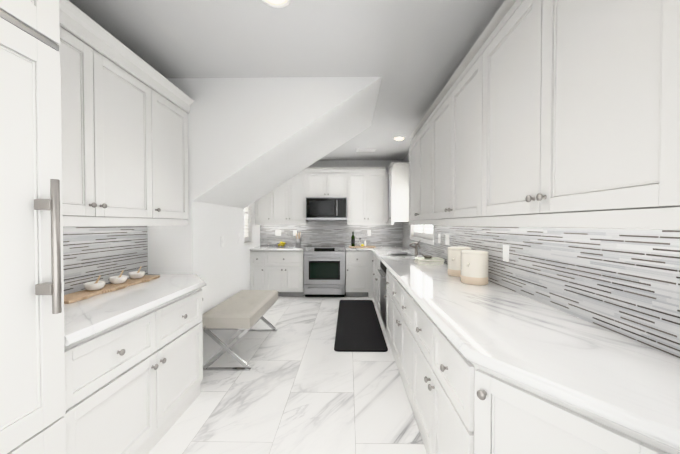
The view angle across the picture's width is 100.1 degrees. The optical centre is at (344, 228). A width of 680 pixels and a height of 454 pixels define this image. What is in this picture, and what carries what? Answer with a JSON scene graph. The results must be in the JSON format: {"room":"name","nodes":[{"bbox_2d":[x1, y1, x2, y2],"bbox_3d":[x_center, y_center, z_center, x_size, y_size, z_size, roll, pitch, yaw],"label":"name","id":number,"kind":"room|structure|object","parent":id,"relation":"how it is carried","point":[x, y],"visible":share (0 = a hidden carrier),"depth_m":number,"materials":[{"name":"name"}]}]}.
{"room":"kitchen","nodes":[
{"label":"kitchen","id":0,"kind":"room"},
{"bbox_2d":[105,202,259,289],"bbox_3d":[-1.864,-0.006,2.260,0.100,2.700,7.620,0,1,1],"label":"wall","id":1,"kind":"structure","parent":0,"point":[256,235],"depth_m":5.32,"materials":[{"name":"white paint"}]},
{"bbox_2d":[63,226,147,294],"bbox_3d":[-1.804,0.168,2.660,0.008,0.500,2.982,0,1,1],"label":"backsplash","id":2,"kind":"structure","parent":1,"relation":"attached to","point":[91,253],"depth_m":2.12,"materials":[{"name":"tile"}]},
{"bbox_2d":[57,16,160,219],"bbox_3d":[-1.623,-0.557,1.664,0.388,0.980,1.019,0,1,1],"label":"upper cabinet","id":3,"kind":"object","parent":1,"relation":"attached to","point":[124,126],"depth_m":1.72,"materials":[{"name":"white paint"}]},
{"bbox_2d":[161,92,188,219],"bbox_3d":[-1.613,-0.567,2.322,0.388,0.980,0.539,0,1,1],"label":"upper cabinet","id":4,"kind":"object","parent":1,"relation":"attached to","point":[174,117],"depth_m":2.39,"materials":[{"name":"white paint"}]},
{"bbox_2d":[244,204,253,245],"bbox_3d":[-1.810,-0.271,4.795,0.130,1.170,1.320,0,1,1],"label":"window shutter","id":5,"kind":"object","parent":1,"relation":"attached to","point":[248,221],"visible":0.19,"depth_m":5.38,"materials":[{"name":"white paint"}]},
{"bbox_2d":[147,77,381,363],"bbox_3d":[-0.724,-0.021,3.237,2.150,2.700,1.290,0,1,1],"label":"wall","id":6,"kind":"structure","parent":0,"point":[251,141],"depth_m":2.61,"materials":[{"name":"white paint"}]},
{"bbox_2d":[69,0,504,159],"bbox_3d":[-0.324,-1.406,2.214,3.180,0.100,7.620,0,1,1],"label":"ceiling","id":7,"kind":"structure","parent":0,"point":[412,53],"depth_m":2.06,"materials":[{"name":"white paint"}]},
{"bbox_2d":[262,0,290,7],"bbox_3d":[-0.400,-1.354,1.646,0.184,0.026,0.184,0,1,1],"label":"recessed light","id":8,"kind":"object","parent":7,"relation":"in","point":[277,4],"visible":1,"depth_m":1.70,"materials":[{"name":"white"}]},
{"bbox_2d":[356,148,375,151],"bbox_3d":[0.390,-1.394,5.074,0.340,0.012,0.170,0,1,1],"label":"ceiling vent","id":9,"kind":"object","parent":7,"relation":"in","point":[366,150],"visible":0.98,"depth_m":5.09,"materials":[{"name":"white metal"}]},
{"bbox_2d":[393,137,404,140],"bbox_3d":[0.850,-1.397,4.407,0.184,0.026,0.184,0,1,1],"label":"recessed light","id":10,"kind":"object","parent":7,"relation":"in","point":[398,138],"visible":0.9,"depth_m":4.40,"materials":[{"name":"white"}]},
{"bbox_2d":[149,293,426,453],"bbox_3d":[-0.324,1.394,2.257,3.180,0.100,7.620,0,1,1],"label":"floor","id":11,"kind":"structure","parent":0,"point":[302,386],"depth_m":2.25,"materials":[{"name":"stone"}]},
{"bbox_2d":[0,0,65,453],"bbox_3d":[-1.449,0.058,0.690,0.766,2.620,0.932,0,1,1],"label":"fridge","id":12,"kind":"object","parent":11,"relation":"on","point":[32,382],"visible":1,"depth_m":1.04,"materials":[{"name":"white paint"}]},
{"bbox_2d":[62,288,205,453],"bbox_3d":[-1.483,0.912,1.772,0.661,0.878,1.191,0,1,1],"label":"base cabinet","id":13,"kind":"object","parent":11,"relation":"on","point":[132,385],"visible":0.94,"depth_m":1.56,"materials":[{"name":"white paint"}]},
{"bbox_2d":[64,274,205,345],"bbox_3d":[-1.461,0.450,1.893,0.700,0.040,1.449,0,1,1],"label":"countertop","id":14,"kind":"structure","parent":13,"relation":"on","point":[88,317],"depth_m":1.64,"materials":[{"name":"stone"}]},
{"bbox_2d":[64,275,159,303],"bbox_3d":[-1.649,0.418,2.043,0.182,0.018,0.820,0,1,1],"label":"serving board","id":15,"kind":"object","parent":14,"relation":"on","point":[79,296],"visible":0.71,"depth_m":1.92,"materials":[{"name":"brown wood"}]},
{"bbox_2d":[84,275,105,290],"bbox_3d":[-1.665,0.363,1.902,0.112,0.097,0.112,0,1,1],"label":"bowl","id":16,"kind":"object","parent":15,"relation":"on","point":[97,284],"visible":1,"depth_m":1.88,"materials":[{"name":"white ceramic"}]},
{"bbox_2d":[109,270,127,283],"bbox_3d":[-1.673,0.360,2.112,0.112,0.097,0.112,0,1,1],"label":"bowl","id":17,"kind":"object","parent":15,"relation":"on","point":[120,279],"visible":1,"depth_m":2.09,"materials":[{"name":"white ceramic"}]},
{"bbox_2d":[128,266,144,278],"bbox_3d":[-1.682,0.357,2.312,0.112,0.097,0.112,0,1,1],"label":"bowl","id":18,"kind":"object","parent":15,"relation":"on","point":[138,274],"visible":1,"depth_m":2.29,"materials":[{"name":"white ceramic"}]},
{"bbox_2d":[202,290,277,370],"bbox_3d":[-1.110,1.064,3.185,0.490,0.532,1.060,0,1,1],"label":"bench","id":19,"kind":"object","parent":11,"relation":"on","point":[244,311],"visible":0.92,"depth_m":2.71,"materials":[{"name":"fabric"}]},
{"bbox_2d":[250,251,304,295],"bbox_3d":[-1.258,0.853,5.634,0.997,0.878,0.665,0,1,1],"label":"base cabinet","id":20,"kind":"object","parent":11,"relation":"on","point":[281,273],"visible":0.94,"depth_m":5.34,"materials":[{"name":"white paint"}]},
{"bbox_2d":[250,246,306,250],"bbox_3d":[-1.257,0.392,5.628,0.994,0.040,0.660,0,1,1],"label":"countertop","id":21,"kind":"structure","parent":20,"relation":"on","point":[276,248],"depth_m":5.32,"materials":[{"name":"stone"}]},
{"bbox_2d":[277,243,286,246],"bbox_3d":[-1.251,0.338,5.706,0.200,0.066,0.200,0,1,1],"label":"lemon bowl","id":22,"kind":"object","parent":21,"relation":"on","point":[280,245],"visible":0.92,"depth_m":5.63,"materials":[{"name":"clear glass"}]},
{"bbox_2d":[295,232,300,246],"bbox_3d":[-0.920,0.220,5.719,0.110,0.301,0.110,0,1,1],"label":"utensil crock","id":23,"kind":"object","parent":21,"relation":"on","point":[298,242],"visible":1,"depth_m":5.70,"materials":[{"name":"grey ceramic"}]},
{"bbox_2d":[303,246,345,296],"bbox_3d":[-0.362,0.820,5.590,0.784,0.945,0.716,0,1,1],"label":"range","id":24,"kind":"object","parent":11,"relation":"on","point":[324,271],"visible":1,"depth_m":5.30,"materials":[{"name":"silver metal"}]},
{"bbox_2d":[346,251,373,297],"bbox_3d":[0.296,0.853,5.610,0.520,0.878,0.665,0,1,1],"label":"base cabinet","id":25,"kind":"object","parent":11,"relation":"on","point":[359,273],"visible":0.94,"depth_m":5.32,"materials":[{"name":"white paint"}]},
{"bbox_2d":[334,300,387,351],"bbox_3d":[0.199,1.308,4.093,0.590,0.016,2.050,0,1,1],"label":"kitchen mat","id":26,"kind":"object","parent":11,"relation":"on","point":[358,328],"visible":1,"depth_m":3.68,"materials":[{"name":"black rubber"}]},
{"bbox_2d":[372,253,379,264],"bbox_3d":[0.865,0.862,5.036,0.672,0.878,0.571,0,1,1],"label":"base cabinet","id":27,"kind":"object","parent":11,"relation":"on","point":[376,261],"depth_m":4.76,"materials":[{"name":"white paint"}]},
{"bbox_2d":[346,246,679,450],"bbox_3d":[0.587,0.520,3.266,1.174,0.224,5.330,0,1,1],"label":"countertop","id":28,"kind":"structure","parent":27,"relation":"on","point":[620,380],"depth_m":1.04,"materials":[{"name":"stone"}]},
{"bbox_2d":[409,241,420,253],"bbox_3d":[1.074,0.283,4.298,0.178,0.219,0.126,0,1,1],"label":"faucet","id":29,"kind":"object","parent":28,"relation":"on","point":[416,247],"visible":1,"depth_m":4.32,"materials":[{"name":"silver metal"}]},
{"bbox_2d":[414,257,444,263],"bbox_3d":[0.994,0.378,3.340,0.302,0.058,0.218,0,1,1],"label":"tray","id":30,"kind":"object","parent":28,"relation":"on","point":[432,260],"visible":0.96,"depth_m":3.24,"materials":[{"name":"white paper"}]},
{"bbox_2d":[448,246,470,276],"bbox_3d":[1.031,0.291,2.549,0.198,0.256,0.198,0,1,1],"label":"canister","id":31,"kind":"object","parent":28,"relation":"on","point":[454,260],"visible":0.71,"depth_m":2.48,"materials":[{"name":"beige ceramic"}]},
{"bbox_2d":[461,250,488,284],"bbox_3d":[1.016,0.296,2.220,0.198,0.256,0.198,0,1,1],"label":"canister","id":32,"kind":"object","parent":28,"relation":"on","point":[474,266],"visible":1,"depth_m":2.14,"materials":[{"name":"beige ceramic"}]},
{"bbox_3d":[0.359,0.363,5.667,0.520,0.016,0.210,0,1,1],"label":"board","id":33,"kind":"object","parent":28,"relation":"on","visible":0},
{"bbox_2d":[351,231,354,245],"bbox_3d":[0.179,0.208,5.672,0.073,0.293,0.073,0,1,1],"label":"olive oil bottle","id":34,"kind":"object","parent":33,"relation":"on","point":[353,240],"visible":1,"depth_m":5.65,"materials":[{"name":"green glass"}]},
{"bbox_2d":[373,265,379,314],"bbox_3d":[0.856,0.980,4.444,0.672,0.660,0.860,0,1,1],"label":"base cabinet","id":35,"kind":"object","parent":11,"relation":"on","point":[376,268],"depth_m":4.56,"materials":[{"name":"white paint"}]},
{"bbox_2d":[380,261,383,325],"bbox_3d":[0.844,0.883,3.707,0.674,0.878,0.731,0,1,1],"label":"dishwasher","id":36,"kind":"object","parent":11,"relation":"on","point":[381,264],"depth_m":3.76,"materials":[{"name":"white paint"}]},
{"bbox_2d":[384,265,387,337],"bbox_3d":[0.835,0.891,3.138,0.674,0.878,0.529,0,1,1],"label":"dishwasher","id":37,"kind":"object","parent":11,"relation":"on","point":[385,269],"depth_m":3.44,"materials":[{"name":"white paint"}]},
{"bbox_2d":[388,270,407,395],"bbox_3d":[0.824,0.902,2.466,0.674,0.878,1.057,0,1,1],"label":"base cabinet","id":38,"kind":"object","parent":11,"relation":"on","point":[397,294],"depth_m":2.57,"materials":[{"name":"white paint"}]},
{"bbox_2d":[408,293,477,453],"bbox_3d":[0.810,0.916,1.527,0.674,0.878,1.064,0,1,1],"label":"base cabinet","id":39,"kind":"object","parent":11,"relation":"on","point":[459,403],"depth_m":1.45,"materials":[{"name":"white paint"}]},
{"bbox_2d":[476,365,679,453],"bbox_3d":[0.651,0.926,0.878,0.372,0.878,0.495,0,1,1],"label":"base cabinet","id":40,"kind":"object","parent":11,"relation":"on","point":[513,417],"depth_m":0.88,"materials":[{"name":"white paint"}]},
{"bbox_2d":[309,160,402,172],"bbox_3d":[-0.266,-0.064,5.995,3.180,2.700,0.100,0,1,1],"label":"wall","id":41,"kind":"structure","parent":0,"point":[354,163],"depth_m":5.92,"materials":[{"name":"white paint"}]},
{"bbox_2d":[255,189,274,222],"bbox_3d":[-1.571,-0.621,5.779,0.365,0.980,0.344,0,1,1],"label":"upper cabinet","id":42,"kind":"object","parent":41,"relation":"attached to","point":[264,206],"depth_m":5.62,"materials":[{"name":"white paint"}]},
{"bbox_2d":[275,171,308,222],"bbox_3d":[-1.118,-0.621,5.772,0.752,0.980,0.344,0,1,1],"label":"upper cabinet","id":43,"kind":"object","parent":41,"relation":"attached to","point":[290,197],"depth_m":5.61,"materials":[{"name":"white paint"}]},
{"bbox_2d":[307,171,346,196],"bbox_3d":[-0.340,-0.860,5.756,0.804,0.500,0.344,0,1,1],"label":"upper cabinet","id":44,"kind":"object","parent":41,"relation":"attached to","point":[319,183],"depth_m":5.59,"materials":[{"name":"white paint"}]},
{"bbox_2d":[306,197,346,219],"bbox_3d":[-0.341,-0.385,5.694,0.794,0.440,0.469,0,1,1],"label":"microwave","id":45,"kind":"object","parent":44,"relation":"attached to","point":[326,208],"visible":1,"depth_m":5.50,"materials":[{"name":"silver metal"}]},
{"bbox_2d":[260,220,402,245],"bbox_3d":[-0.271,0.092,5.943,2.970,0.550,0.008,0,1,1],"label":"backsplash","id":46,"kind":"structure","parent":41,"relation":"attached to","point":[326,232],"depth_m":5.94,"materials":[{"name":"tile"}]},
{"bbox_2d":[275,230,280,235],"bbox_3d":[-1.377,0.097,5.949,0.118,0.118,0.014,0,1,1],"label":"electrical outlet plate","id":47,"kind":"object","parent":46,"relation":"attached to","point":[277,232],"visible":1,"depth_m":5.95,"materials":[{"name":"white plastic"}]},
{"bbox_2d":[347,171,387,222],"bbox_3d":[0.464,-0.620,5.747,0.804,0.980,0.344,0,1,1],"label":"upper cabinet","id":48,"kind":"object","parent":41,"relation":"attached to","point":[364,190],"depth_m":5.58,"materials":[{"name":"white paint"}]},
{"bbox_2d":[403,154,670,355],"bbox_3d":[1.216,-0.005,2.212,0.100,2.700,7.620,0,1,1],"label":"wall","id":49,"kind":"structure","parent":0,"point":[406,159],"depth_m":5.46,"materials":[{"name":"white paint"}]},
{"bbox_2d":[386,162,408,224],"bbox_3d":[1.023,-0.637,5.538,0.378,1.130,0.744,0,1,1],"label":"upper cabinet","id":50,"kind":"object","parent":49,"relation":"attached to","point":[398,192],"visible":0.94,"depth_m":5.17,"materials":[{"name":"white paint"}]},
{"bbox_2d":[409,116,428,219],"bbox_3d":[1.003,-0.580,3.158,0.345,0.980,1.077,0,1,1],"label":"upper cabinet","id":51,"kind":"object","parent":49,"relation":"attached to","point":[419,146],"depth_m":3.13,"materials":[{"name":"white paint"}]},
{"bbox_2d":[409,225,433,244],"bbox_3d":[1.235,-0.350,4.442,0.130,1.120,1.430,0,1,1],"label":"window shutter","id":52,"kind":"object","parent":49,"relation":"attached to","point":[425,236],"visible":0.19,"depth_m":4.41,"materials":[{"name":"white paint"}]},
{"bbox_2d":[429,60,472,219],"bbox_3d":[0.987,-0.565,2.172,0.345,0.980,1.138,0,1,1],"label":"upper cabinet","id":53,"kind":"object","parent":49,"relation":"attached to","point":[450,123],"depth_m":2.12,"materials":[{"name":"white paint"}]},
{"bbox_2d":[402,222,679,358],"bbox_3d":[1.177,0.158,3.255,0.008,0.500,5.340,0,1,1],"label":"backsplash","id":54,"kind":"structure","parent":49,"relation":"attached to","point":[625,283],"depth_m":1.30,"materials":[{"name":"tile"}]},
{"bbox_2d":[445,234,449,244],"bbox_3d":[1.166,0.129,3.225,0.014,0.118,0.118,0,1,1],"label":"switch plate","id":55,"kind":"object","parent":54,"relation":"attached to","point":[447,239],"visible":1,"depth_m":3.23,"materials":[{"name":"white plastic"}]},
{"bbox_2d":[503,245,508,261],"bbox_3d":[1.147,0.177,2.026,0.014,0.118,0.072,0,1,1],"label":"electrical outlet plate","id":56,"kind":"object","parent":54,"relation":"attached to","point":[505,253],"visible":1,"depth_m":2.01,"materials":[{"name":"white plastic"}]},
{"bbox_2d":[473,0,679,219],"bbox_3d":[0.972,-0.550,1.185,0.345,0.980,1.077,0,1,1],"label":"upper cabinet","id":57,"kind":"object","parent":49,"relation":"attached to","point":[555,113],"depth_m":0.98,"materials":[{"name":"white paint"}]}
]}

